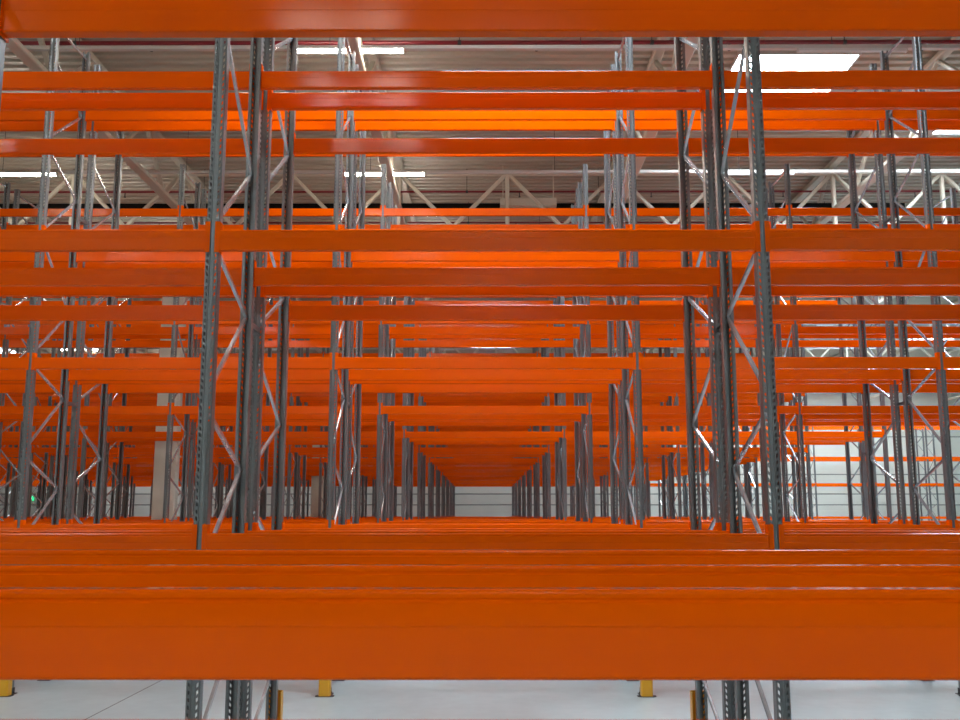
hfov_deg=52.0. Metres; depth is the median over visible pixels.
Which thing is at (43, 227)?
beam
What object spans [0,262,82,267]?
beam
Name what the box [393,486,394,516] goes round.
support
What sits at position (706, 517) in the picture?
beam
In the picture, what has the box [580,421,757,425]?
beam
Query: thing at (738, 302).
beam
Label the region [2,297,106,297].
beam
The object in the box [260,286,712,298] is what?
beam
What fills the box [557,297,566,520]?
support
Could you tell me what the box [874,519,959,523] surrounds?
beam
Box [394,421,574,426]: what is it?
beam
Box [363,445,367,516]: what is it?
support
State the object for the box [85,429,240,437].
beam
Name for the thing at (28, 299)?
joist
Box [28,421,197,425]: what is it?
beam
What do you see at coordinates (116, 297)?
beam
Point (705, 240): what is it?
beam
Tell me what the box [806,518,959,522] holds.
beam
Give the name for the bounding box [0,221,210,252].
beam
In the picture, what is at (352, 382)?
beam
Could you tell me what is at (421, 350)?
support
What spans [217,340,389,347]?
beam
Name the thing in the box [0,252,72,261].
beam
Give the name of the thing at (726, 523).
beam
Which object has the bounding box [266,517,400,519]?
beam
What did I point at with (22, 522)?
beam
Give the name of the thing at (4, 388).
beam
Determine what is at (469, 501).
wall
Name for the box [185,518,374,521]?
beam
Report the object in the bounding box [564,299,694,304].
beam
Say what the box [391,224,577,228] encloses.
beam
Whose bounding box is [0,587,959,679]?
beam
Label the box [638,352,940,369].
beam
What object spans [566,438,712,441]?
beam
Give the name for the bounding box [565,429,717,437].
beam
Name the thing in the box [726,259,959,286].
beam
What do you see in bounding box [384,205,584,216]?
beam
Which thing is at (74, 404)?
spacer
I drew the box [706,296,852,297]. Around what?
beam
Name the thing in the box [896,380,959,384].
beam
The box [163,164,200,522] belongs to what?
support
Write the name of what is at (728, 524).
beam
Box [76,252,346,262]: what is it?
beam
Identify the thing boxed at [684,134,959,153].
beam
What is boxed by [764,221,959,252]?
beam
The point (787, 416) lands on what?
beam
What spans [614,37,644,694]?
support
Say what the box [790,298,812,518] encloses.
support
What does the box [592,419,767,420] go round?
beam
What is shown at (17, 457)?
support
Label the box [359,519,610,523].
beam
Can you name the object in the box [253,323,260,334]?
spacer
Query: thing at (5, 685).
guard
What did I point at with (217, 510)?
support
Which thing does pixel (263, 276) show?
beam
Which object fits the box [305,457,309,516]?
support
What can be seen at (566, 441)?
beam
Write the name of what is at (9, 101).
beam
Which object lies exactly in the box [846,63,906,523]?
support
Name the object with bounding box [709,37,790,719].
support
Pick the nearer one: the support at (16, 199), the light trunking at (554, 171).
the support at (16, 199)
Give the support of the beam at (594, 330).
attached to the support at (794, 328)
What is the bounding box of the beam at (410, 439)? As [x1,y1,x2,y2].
[409,438,558,441]
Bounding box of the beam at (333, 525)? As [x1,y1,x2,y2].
[331,520,639,527]
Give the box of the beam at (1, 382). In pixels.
[0,369,75,384]
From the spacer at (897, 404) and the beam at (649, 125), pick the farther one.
the beam at (649, 125)
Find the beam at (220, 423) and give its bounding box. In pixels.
[216,421,388,425]
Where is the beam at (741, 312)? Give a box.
[690,304,959,320]
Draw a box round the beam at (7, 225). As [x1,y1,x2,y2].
[6,222,195,228]
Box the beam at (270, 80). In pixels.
[260,63,712,92]
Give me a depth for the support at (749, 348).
32.75 m
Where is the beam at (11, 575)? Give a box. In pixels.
[0,564,959,586]
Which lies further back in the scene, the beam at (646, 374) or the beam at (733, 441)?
the beam at (733, 441)
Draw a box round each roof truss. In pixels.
[0,173,959,224]
[8,338,956,356]
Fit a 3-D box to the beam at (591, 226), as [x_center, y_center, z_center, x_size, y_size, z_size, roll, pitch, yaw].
[3.671,-2.481,18.387,3.558,0.207,0.069,0,-9,0]
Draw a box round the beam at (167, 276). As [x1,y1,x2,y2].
[0,262,246,286]
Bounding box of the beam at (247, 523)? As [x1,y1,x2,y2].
[0,523,247,530]
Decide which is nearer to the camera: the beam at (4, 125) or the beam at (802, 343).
the beam at (4, 125)
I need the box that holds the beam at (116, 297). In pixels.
[116,297,245,298]
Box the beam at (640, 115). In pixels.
[620,109,885,120]
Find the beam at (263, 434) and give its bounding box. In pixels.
[256,429,402,437]
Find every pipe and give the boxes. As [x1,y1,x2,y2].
[0,168,957,197]
[0,201,959,224]
[20,37,959,51]
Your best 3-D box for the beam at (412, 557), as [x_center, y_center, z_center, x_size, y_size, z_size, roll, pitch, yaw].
[0.039,0.675,3.244,3.558,0.207,0.069,0,-9,0]
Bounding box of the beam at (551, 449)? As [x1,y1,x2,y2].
[549,445,677,452]
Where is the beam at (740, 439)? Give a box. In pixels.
[717,438,864,440]
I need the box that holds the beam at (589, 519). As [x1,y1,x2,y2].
[379,518,590,522]
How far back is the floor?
10.67 m
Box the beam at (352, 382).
[350,380,619,384]
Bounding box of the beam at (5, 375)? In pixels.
[0,369,65,380]
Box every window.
[725,51,861,91]
[915,130,959,134]
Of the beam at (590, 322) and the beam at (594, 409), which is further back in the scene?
the beam at (590, 322)
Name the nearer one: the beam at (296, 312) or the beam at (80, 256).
the beam at (296, 312)
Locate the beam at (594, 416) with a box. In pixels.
[586,414,779,419]
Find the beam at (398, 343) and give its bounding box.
[395,340,572,347]
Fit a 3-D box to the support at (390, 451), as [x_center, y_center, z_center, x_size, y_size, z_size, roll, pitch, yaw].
[-1.710,0.832,18.746,0.150,8.170,1.066,0,-9,0]
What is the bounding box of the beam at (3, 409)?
[0,403,169,414]
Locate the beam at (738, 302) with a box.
[699,298,837,304]
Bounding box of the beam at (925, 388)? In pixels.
[866,384,959,392]
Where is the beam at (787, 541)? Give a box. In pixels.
[778,524,959,549]
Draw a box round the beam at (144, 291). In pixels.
[0,286,256,296]
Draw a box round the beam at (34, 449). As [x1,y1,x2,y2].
[31,445,154,452]
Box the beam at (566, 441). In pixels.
[566,441,709,442]
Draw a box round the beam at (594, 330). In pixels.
[583,324,775,334]
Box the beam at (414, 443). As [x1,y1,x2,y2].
[413,442,554,445]
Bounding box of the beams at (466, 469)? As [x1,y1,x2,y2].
[0,224,959,527]
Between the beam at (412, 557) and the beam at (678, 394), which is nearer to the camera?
the beam at (412, 557)
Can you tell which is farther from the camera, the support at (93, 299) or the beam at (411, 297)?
the beam at (411, 297)
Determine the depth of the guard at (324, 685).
10.95 m
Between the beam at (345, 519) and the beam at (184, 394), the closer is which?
the beam at (345, 519)
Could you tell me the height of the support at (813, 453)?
8.170 m
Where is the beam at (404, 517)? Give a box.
[404,517,564,520]
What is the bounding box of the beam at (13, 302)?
[2,301,127,304]
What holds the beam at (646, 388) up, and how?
attached to the support at (854, 205)
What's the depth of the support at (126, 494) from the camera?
34.63 m
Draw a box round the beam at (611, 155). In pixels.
[608,154,848,157]
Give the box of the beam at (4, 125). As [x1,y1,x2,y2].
[0,121,91,131]
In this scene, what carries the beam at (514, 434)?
attached to the support at (407, 300)
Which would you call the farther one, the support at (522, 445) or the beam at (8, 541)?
the support at (522, 445)
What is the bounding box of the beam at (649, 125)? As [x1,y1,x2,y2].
[623,120,876,131]
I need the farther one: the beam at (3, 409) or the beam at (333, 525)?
the beam at (3, 409)
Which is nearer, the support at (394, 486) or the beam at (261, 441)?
the beam at (261, 441)
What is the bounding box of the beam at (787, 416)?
[785,414,959,418]
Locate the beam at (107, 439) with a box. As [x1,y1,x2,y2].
[106,438,240,440]
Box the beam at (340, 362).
[335,352,635,369]
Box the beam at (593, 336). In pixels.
[583,334,763,338]
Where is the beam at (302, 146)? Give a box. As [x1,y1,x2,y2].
[293,132,678,155]
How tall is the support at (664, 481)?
8.170 m
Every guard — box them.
[0,680,13,696]
[265,690,282,719]
[315,680,334,696]
[637,680,656,696]
[690,690,707,719]
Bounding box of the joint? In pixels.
[85,680,160,719]
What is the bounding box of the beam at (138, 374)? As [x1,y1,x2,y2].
[68,369,343,381]
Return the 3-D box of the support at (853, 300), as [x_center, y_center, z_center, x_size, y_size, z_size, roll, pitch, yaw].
[9.072,1.645,23.927,0.150,8.170,1.066,0,-9,0]
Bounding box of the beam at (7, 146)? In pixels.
[0,137,287,154]
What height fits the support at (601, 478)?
8.170 m
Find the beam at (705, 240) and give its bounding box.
[214,221,760,254]
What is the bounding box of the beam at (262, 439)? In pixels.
[256,438,401,440]
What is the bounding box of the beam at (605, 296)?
[564,296,704,297]
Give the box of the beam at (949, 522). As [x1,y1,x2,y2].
[643,520,952,527]
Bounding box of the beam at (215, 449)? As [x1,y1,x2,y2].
[180,445,288,452]
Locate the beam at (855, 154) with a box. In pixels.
[855,154,959,155]
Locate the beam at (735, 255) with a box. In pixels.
[624,251,894,262]
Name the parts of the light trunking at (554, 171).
strip light, strip light, strip light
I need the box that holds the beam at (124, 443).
[123,442,264,445]
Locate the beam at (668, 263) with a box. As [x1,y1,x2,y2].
[624,261,885,266]
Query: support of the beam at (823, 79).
attached to the support
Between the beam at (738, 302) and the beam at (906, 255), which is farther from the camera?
the beam at (738, 302)
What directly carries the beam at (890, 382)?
attached to the support at (608, 188)
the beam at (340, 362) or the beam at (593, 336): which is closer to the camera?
the beam at (340, 362)
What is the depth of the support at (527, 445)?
39.80 m
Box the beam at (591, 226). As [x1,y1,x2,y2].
[581,221,770,228]
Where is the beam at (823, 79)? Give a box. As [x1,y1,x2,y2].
[719,67,959,90]
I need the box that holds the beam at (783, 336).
[773,334,959,338]
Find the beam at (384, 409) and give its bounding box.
[381,403,588,414]
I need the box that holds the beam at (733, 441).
[733,441,861,442]
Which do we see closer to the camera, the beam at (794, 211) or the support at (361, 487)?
the beam at (794, 211)
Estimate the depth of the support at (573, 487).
58.51 m
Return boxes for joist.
[0,184,243,352]
[6,38,341,352]
[24,298,144,352]
[343,37,445,352]
[549,37,697,352]
[642,37,959,352]
[752,216,959,356]
[833,300,958,356]
[870,347,959,398]
[948,393,959,399]
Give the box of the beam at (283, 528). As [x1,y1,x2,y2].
[282,522,690,529]
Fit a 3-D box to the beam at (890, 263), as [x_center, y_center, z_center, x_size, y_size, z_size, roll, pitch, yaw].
[7.245,-1.310,13.219,3.558,0.207,0.069,0,-9,0]
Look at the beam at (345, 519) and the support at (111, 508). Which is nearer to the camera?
the beam at (345, 519)
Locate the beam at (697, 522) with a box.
[697,522,959,529]
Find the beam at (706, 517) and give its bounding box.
[706,517,849,519]
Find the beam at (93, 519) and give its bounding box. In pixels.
[0,519,96,523]
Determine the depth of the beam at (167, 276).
7.41 m
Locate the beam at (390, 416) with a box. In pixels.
[388,414,580,419]
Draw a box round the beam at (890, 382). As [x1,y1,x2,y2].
[629,380,893,384]
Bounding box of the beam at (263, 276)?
[253,259,720,288]
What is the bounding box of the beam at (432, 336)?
[389,334,579,338]
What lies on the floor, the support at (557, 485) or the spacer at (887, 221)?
the support at (557, 485)
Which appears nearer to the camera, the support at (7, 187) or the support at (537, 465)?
the support at (7, 187)
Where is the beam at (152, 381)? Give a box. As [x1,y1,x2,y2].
[77,369,343,384]
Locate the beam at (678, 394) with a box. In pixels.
[677,393,804,396]
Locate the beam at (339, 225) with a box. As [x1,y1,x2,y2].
[338,224,632,229]
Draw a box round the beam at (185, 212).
[180,205,381,217]
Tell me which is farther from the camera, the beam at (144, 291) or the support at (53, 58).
the support at (53, 58)
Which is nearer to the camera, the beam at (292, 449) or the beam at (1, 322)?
the beam at (1, 322)
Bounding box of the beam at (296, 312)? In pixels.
[288,298,683,322]
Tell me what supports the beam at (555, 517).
attached to the support at (412, 299)
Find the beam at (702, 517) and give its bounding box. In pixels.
[568,517,702,519]
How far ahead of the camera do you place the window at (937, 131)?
22.44 m
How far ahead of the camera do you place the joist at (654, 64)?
19.00 m
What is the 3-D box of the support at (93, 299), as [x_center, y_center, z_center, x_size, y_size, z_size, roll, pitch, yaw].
[-8.877,1.444,22.650,0.150,8.170,1.066,0,-9,0]
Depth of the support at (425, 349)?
29.39 m
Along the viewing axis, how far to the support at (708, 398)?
24.02 m
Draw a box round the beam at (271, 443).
[269,442,401,444]
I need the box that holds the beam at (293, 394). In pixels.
[292,393,418,396]
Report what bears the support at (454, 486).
on the floor
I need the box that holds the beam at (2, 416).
[0,414,186,419]
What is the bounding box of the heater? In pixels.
[500,165,556,207]
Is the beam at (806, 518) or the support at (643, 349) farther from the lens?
the support at (643, 349)
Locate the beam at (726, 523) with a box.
[726,523,959,530]
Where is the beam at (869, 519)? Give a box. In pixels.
[618,519,870,523]
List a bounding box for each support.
[0,0,5,106]
[0,182,10,304]
[0,189,37,520]
[0,348,18,517]
[3,457,17,516]
[9,348,28,517]
[11,38,90,694]
[26,298,55,518]
[29,445,44,516]
[30,486,38,516]
[40,486,47,515]
[44,445,56,516]
[46,339,74,518]
[65,64,123,523]
[73,445,89,517]
[77,297,109,519]
[77,457,90,516]
[88,457,95,516]
[102,297,131,519]
[105,348,122,517]
[114,348,136,517]
[121,445,134,516]
[127,457,136,516]
[149,484,151,515]
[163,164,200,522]
[178,339,190,511]
[185,38,263,719]
[186,189,218,520]
[193,445,196,515]
[210,348,225,517]
[212,486,216,516]
[219,348,235,517]
[225,457,232,516]
[231,457,239,516]
[239,38,297,719]
[254,298,273,519]
[259,445,263,517]
[271,484,275,515]
[283,457,286,516]
[286,298,300,518]
[296,339,309,518]
[299,457,301,516]
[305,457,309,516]
[318,348,329,518]
[326,38,355,694]
[326,445,327,509]
[332,486,335,513]
[335,486,338,516]
[346,64,365,523]
[348,445,352,517]
[359,445,363,516]
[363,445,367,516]
[372,457,376,516]
[376,164,390,522]
[387,189,396,520]
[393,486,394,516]
[395,486,396,516]
[401,297,410,520]
[409,298,414,519]
[417,298,423,518]
[422,339,426,518]
[428,348,432,518]
[432,348,434,517]
[435,429,438,517]
[439,445,440,517]
[441,445,443,516]
[444,445,445,515]
[446,457,448,516]
[448,481,448,515]
[449,457,451,516]
[452,457,453,515]
[454,486,454,515]
[512,457,513,515]
[515,457,517,516]
[518,457,518,516]
[519,457,520,516]
[522,445,522,516]
[523,445,525,516]
[527,445,528,517]
[528,426,531,517]
[532,348,535,517]
[534,348,539,518]
[541,339,545,518]
[544,298,550,518]
[553,298,559,519]
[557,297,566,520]
[570,486,571,516]
[571,188,582,520]
[572,457,574,516]
[577,164,593,522]
[593,446,594,516]
[599,445,603,516]
[603,64,624,523]
[603,445,608,516]
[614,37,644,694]
[615,445,619,515]
[632,484,635,516]
[634,426,638,516]
[640,348,649,518]
[644,457,645,515]
[645,481,650,516]
[657,457,662,516]
[658,339,671,518]
[666,445,668,516]
[667,298,681,518]
[674,37,735,719]
[681,445,684,516]
[683,445,688,516]
[685,445,689,516]
[695,296,714,519]
[704,446,710,517]
[707,300,719,518]
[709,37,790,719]
[737,347,748,517]
[742,347,759,518]
[748,427,756,516]
[749,188,782,520]
[768,163,806,522]
[779,339,797,518]
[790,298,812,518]
[803,429,808,516]
[809,427,817,518]
[837,296,868,519]
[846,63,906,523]
[857,429,868,519]
[860,296,891,520]
[872,427,878,519]
[880,37,959,694]
[915,429,929,520]
[924,426,939,520]
[927,188,959,517]
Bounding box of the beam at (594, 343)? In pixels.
[576,339,755,347]
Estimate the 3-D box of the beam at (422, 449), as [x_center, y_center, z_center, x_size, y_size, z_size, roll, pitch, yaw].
[0.110,2.473,27.309,3.558,0.207,0.069,0,-9,0]
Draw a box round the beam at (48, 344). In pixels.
[33,341,201,347]
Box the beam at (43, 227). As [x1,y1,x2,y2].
[41,224,334,229]
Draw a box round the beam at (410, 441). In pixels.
[409,441,558,442]
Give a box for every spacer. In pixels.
[68,401,76,407]
[80,217,88,225]
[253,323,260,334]
[715,325,720,334]
[883,216,895,225]
[895,402,902,406]
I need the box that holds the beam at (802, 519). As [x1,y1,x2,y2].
[592,518,803,522]
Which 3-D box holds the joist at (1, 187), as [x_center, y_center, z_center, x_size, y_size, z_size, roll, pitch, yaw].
[-12.659,-3.942,25.963,0.220,1.280,77.800,0,-9,0]
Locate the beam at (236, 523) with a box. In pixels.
[0,523,237,532]
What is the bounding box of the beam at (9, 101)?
[0,90,263,110]
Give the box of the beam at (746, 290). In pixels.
[717,286,959,296]
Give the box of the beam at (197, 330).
[193,324,385,335]
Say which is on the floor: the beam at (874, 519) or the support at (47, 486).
the support at (47, 486)
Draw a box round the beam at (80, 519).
[79,517,231,520]
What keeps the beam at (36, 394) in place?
attached to the support at (30, 481)
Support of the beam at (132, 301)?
attached to the support at (124, 395)
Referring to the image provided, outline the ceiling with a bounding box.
[0,37,959,356]
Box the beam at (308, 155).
[122,154,361,157]
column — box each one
[151,297,186,519]
[310,445,323,516]
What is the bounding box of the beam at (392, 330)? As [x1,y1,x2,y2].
[389,324,579,334]
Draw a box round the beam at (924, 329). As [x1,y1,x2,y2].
[778,324,959,333]
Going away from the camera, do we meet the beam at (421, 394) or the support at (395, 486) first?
the beam at (421, 394)
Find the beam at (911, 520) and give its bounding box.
[630,519,912,524]
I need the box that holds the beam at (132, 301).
[131,299,268,304]
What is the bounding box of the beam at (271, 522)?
[0,522,275,529]
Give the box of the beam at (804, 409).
[800,402,959,414]
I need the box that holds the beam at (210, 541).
[201,524,774,549]
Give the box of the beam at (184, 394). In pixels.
[183,393,290,396]
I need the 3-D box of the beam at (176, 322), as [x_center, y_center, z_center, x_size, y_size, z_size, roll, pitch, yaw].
[-3.510,-0.711,17.136,3.558,0.207,0.069,0,-9,0]
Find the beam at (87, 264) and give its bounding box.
[85,262,343,267]
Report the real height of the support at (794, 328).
8.170 m
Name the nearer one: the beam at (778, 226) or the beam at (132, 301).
the beam at (778, 226)
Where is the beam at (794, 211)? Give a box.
[790,205,959,215]
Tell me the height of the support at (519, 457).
8.170 m
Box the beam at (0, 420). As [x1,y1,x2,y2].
[0,420,191,421]
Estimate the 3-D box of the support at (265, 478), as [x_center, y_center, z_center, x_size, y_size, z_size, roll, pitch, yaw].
[-5.284,1.652,23.970,0.150,8.170,1.066,0,-9,0]
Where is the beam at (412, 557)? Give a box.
[0,550,959,564]
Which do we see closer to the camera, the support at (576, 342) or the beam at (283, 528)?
the beam at (283, 528)
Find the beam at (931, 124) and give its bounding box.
[879,120,959,129]
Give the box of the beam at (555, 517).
[413,517,555,519]
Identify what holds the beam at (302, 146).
attached to the support at (691, 419)
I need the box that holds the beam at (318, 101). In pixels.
[267,90,705,112]
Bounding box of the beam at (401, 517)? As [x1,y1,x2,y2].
[261,517,401,520]
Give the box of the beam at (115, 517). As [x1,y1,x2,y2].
[3,517,115,519]
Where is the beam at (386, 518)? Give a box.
[386,518,582,521]
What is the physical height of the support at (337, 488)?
8.170 m
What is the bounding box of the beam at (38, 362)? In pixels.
[31,353,331,370]
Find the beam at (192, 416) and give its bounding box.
[189,414,384,420]
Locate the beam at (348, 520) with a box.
[347,519,623,523]
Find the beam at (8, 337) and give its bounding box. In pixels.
[6,335,195,339]
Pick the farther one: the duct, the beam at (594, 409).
the duct
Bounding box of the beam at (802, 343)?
[762,340,938,346]
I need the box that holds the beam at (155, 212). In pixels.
[0,205,178,216]
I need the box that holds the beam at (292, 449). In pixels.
[290,445,418,452]
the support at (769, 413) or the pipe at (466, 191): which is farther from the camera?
the pipe at (466, 191)
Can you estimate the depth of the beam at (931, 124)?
13.49 m
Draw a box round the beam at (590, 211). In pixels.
[587,205,788,216]
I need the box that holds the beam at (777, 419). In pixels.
[777,419,959,421]
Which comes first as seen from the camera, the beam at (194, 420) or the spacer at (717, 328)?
the spacer at (717, 328)
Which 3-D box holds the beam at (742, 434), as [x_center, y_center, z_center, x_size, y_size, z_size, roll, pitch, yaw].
[7.272,1.651,22.075,3.558,0.207,0.069,0,-9,0]
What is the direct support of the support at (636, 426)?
on the floor
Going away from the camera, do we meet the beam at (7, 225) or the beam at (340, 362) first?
the beam at (340, 362)
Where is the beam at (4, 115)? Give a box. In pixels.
[0,111,82,122]
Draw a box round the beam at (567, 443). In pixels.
[566,442,699,445]
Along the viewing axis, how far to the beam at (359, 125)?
13.51 m
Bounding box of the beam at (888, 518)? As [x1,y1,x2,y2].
[742,517,889,520]
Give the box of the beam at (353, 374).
[348,369,621,381]
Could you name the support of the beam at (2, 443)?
attached to the support at (124, 395)
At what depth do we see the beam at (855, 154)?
14.47 m
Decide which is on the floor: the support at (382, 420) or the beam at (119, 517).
the support at (382, 420)
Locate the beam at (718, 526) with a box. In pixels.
[252,523,721,530]
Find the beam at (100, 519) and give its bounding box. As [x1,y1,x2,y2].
[100,519,354,523]
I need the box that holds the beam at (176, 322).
[175,321,379,324]
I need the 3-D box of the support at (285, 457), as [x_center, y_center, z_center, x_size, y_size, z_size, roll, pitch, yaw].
[-8.810,4.926,44.833,0.150,8.170,1.066,0,-9,0]
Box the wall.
[0,393,959,520]
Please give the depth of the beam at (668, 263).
13.19 m
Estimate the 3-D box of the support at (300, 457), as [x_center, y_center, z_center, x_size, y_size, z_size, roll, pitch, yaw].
[-8.798,5.536,48.716,0.150,8.170,1.066,0,-9,0]
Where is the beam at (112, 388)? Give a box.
[108,384,354,393]
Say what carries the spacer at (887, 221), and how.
attached to the support at (913, 487)
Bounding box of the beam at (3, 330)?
[0,324,190,334]
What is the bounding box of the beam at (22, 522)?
[20,520,327,527]
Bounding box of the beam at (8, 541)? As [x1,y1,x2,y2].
[0,524,196,549]
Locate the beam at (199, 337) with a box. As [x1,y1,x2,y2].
[197,335,385,339]
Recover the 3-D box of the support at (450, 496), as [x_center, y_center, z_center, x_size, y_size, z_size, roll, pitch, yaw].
[-1.605,6.351,53.908,0.150,8.170,1.066,0,-9,0]
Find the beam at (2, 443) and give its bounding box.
[1,442,119,444]
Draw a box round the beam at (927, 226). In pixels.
[635,224,930,229]
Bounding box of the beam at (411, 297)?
[411,297,556,297]
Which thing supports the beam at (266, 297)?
attached to the support at (412, 299)
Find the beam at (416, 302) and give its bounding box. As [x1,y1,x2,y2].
[415,301,552,304]
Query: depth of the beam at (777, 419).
18.15 m
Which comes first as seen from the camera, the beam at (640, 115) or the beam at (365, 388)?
the beam at (640, 115)
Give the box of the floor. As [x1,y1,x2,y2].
[0,680,959,719]
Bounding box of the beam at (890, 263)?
[888,261,959,266]
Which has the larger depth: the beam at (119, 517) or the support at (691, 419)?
the beam at (119, 517)
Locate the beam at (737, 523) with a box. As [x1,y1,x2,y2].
[737,523,959,532]
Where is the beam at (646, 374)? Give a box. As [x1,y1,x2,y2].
[626,369,902,380]
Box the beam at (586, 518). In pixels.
[586,518,784,521]
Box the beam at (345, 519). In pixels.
[345,519,624,524]
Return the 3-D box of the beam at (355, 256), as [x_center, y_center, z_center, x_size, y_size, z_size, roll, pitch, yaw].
[0.066,-1.379,12.883,3.558,0.207,0.069,0,-9,0]
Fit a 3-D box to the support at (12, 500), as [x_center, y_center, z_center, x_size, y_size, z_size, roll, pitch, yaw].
[-16.019,3.293,34.427,0.150,8.170,1.066,0,-9,0]
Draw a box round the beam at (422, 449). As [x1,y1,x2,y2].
[420,445,547,452]
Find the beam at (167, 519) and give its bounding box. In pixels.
[166,518,376,522]
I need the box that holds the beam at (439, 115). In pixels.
[354,110,615,121]
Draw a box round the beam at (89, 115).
[85,110,346,121]
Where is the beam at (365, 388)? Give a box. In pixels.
[361,384,608,393]
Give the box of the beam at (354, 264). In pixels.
[352,262,617,266]
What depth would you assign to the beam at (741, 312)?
8.72 m
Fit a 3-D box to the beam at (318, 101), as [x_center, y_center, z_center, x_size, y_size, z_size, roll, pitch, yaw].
[0.051,-2.125,8.026,3.558,0.207,0.069,0,-9,0]
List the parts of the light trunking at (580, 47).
strip light, strip light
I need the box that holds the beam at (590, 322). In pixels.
[589,321,793,324]
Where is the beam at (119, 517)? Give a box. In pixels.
[119,517,261,519]
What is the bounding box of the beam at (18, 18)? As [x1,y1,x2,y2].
[0,0,959,42]
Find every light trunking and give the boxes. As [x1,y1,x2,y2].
[0,131,959,173]
[0,348,959,349]
[5,37,959,53]
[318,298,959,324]
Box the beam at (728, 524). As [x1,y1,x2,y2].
[244,523,729,532]
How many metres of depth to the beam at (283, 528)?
8.44 m
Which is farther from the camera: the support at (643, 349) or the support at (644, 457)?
the support at (644, 457)
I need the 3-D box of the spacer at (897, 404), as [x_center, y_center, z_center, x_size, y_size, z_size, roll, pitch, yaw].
[5.457,0.563,12.746,0.038,0.070,0.301,0,-9,0]
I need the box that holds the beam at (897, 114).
[888,110,959,121]
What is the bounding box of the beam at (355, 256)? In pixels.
[351,252,618,262]
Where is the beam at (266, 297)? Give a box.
[266,297,403,297]
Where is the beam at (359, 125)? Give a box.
[355,121,614,131]
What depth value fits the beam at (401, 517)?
21.78 m
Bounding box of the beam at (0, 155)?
[0,155,118,156]
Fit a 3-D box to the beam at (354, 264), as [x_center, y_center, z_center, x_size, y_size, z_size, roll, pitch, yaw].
[0.067,-1.306,13.239,3.558,0.207,0.069,0,-9,0]
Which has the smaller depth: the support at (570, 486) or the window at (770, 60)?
the window at (770, 60)
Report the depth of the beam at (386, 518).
17.53 m
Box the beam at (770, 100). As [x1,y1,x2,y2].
[709,90,959,109]
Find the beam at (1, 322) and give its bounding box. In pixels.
[0,321,173,324]
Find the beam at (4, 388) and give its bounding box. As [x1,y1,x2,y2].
[0,384,104,392]
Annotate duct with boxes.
[0,203,904,208]
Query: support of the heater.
hanging from the ceiling
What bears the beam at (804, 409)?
attached to the support at (794, 328)
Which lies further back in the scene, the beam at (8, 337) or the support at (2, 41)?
the beam at (8, 337)
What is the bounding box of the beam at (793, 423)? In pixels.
[767,421,943,426]
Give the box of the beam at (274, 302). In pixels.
[273,299,403,304]
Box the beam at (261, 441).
[261,441,401,441]
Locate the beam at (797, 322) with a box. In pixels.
[796,321,959,323]
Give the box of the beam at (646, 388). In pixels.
[615,384,862,393]
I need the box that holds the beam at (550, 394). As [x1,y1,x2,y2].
[549,393,675,396]
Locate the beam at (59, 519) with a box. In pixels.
[59,519,340,524]
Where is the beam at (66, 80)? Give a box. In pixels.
[2,64,254,92]
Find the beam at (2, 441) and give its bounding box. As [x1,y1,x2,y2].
[2,441,97,441]
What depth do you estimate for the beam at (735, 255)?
12.85 m
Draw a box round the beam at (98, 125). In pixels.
[94,121,346,132]
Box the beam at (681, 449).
[679,445,807,452]
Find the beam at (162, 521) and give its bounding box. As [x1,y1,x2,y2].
[0,518,163,522]
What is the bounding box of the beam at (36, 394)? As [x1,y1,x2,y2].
[35,393,156,396]
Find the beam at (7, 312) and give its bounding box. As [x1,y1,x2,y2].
[0,299,282,320]
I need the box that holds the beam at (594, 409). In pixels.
[590,402,798,414]
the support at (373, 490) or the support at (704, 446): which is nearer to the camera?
the support at (704, 446)
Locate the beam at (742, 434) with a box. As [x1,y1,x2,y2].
[733,429,884,437]
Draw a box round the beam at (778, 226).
[773,224,959,228]
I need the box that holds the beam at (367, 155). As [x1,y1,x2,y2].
[366,154,603,157]
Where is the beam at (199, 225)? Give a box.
[198,222,385,228]
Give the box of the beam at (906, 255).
[898,251,959,261]
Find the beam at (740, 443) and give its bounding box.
[707,442,845,444]
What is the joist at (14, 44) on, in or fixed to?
attached to the roof truss at (70, 177)
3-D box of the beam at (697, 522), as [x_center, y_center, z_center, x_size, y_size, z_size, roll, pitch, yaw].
[3.643,1.491,8.443,3.558,0.207,0.069,0,-9,0]
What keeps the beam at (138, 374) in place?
attached to the support at (349, 124)
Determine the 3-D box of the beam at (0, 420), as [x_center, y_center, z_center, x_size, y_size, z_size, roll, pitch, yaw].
[-7.095,1.048,18.233,3.558,0.207,0.069,0,-9,0]
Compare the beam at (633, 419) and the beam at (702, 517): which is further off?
the beam at (702, 517)
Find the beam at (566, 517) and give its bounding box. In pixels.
[566,517,711,520]
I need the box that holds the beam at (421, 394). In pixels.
[420,393,547,396]
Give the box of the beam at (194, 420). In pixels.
[194,420,376,421]
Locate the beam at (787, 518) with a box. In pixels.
[787,518,959,521]
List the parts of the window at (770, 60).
pane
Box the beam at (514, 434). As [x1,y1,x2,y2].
[405,429,563,437]
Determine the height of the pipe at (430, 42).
0.771 m
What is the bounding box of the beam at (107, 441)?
[107,441,256,442]
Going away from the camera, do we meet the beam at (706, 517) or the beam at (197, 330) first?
the beam at (197, 330)
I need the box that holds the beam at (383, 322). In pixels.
[382,321,586,324]
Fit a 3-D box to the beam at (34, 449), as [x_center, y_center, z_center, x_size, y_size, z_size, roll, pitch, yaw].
[-10.657,2.478,27.340,3.558,0.207,0.069,0,-9,0]
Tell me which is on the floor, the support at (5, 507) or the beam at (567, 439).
the support at (5, 507)
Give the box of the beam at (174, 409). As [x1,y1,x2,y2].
[171,403,378,414]
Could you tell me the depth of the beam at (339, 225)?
11.89 m
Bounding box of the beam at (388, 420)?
[388,420,580,421]

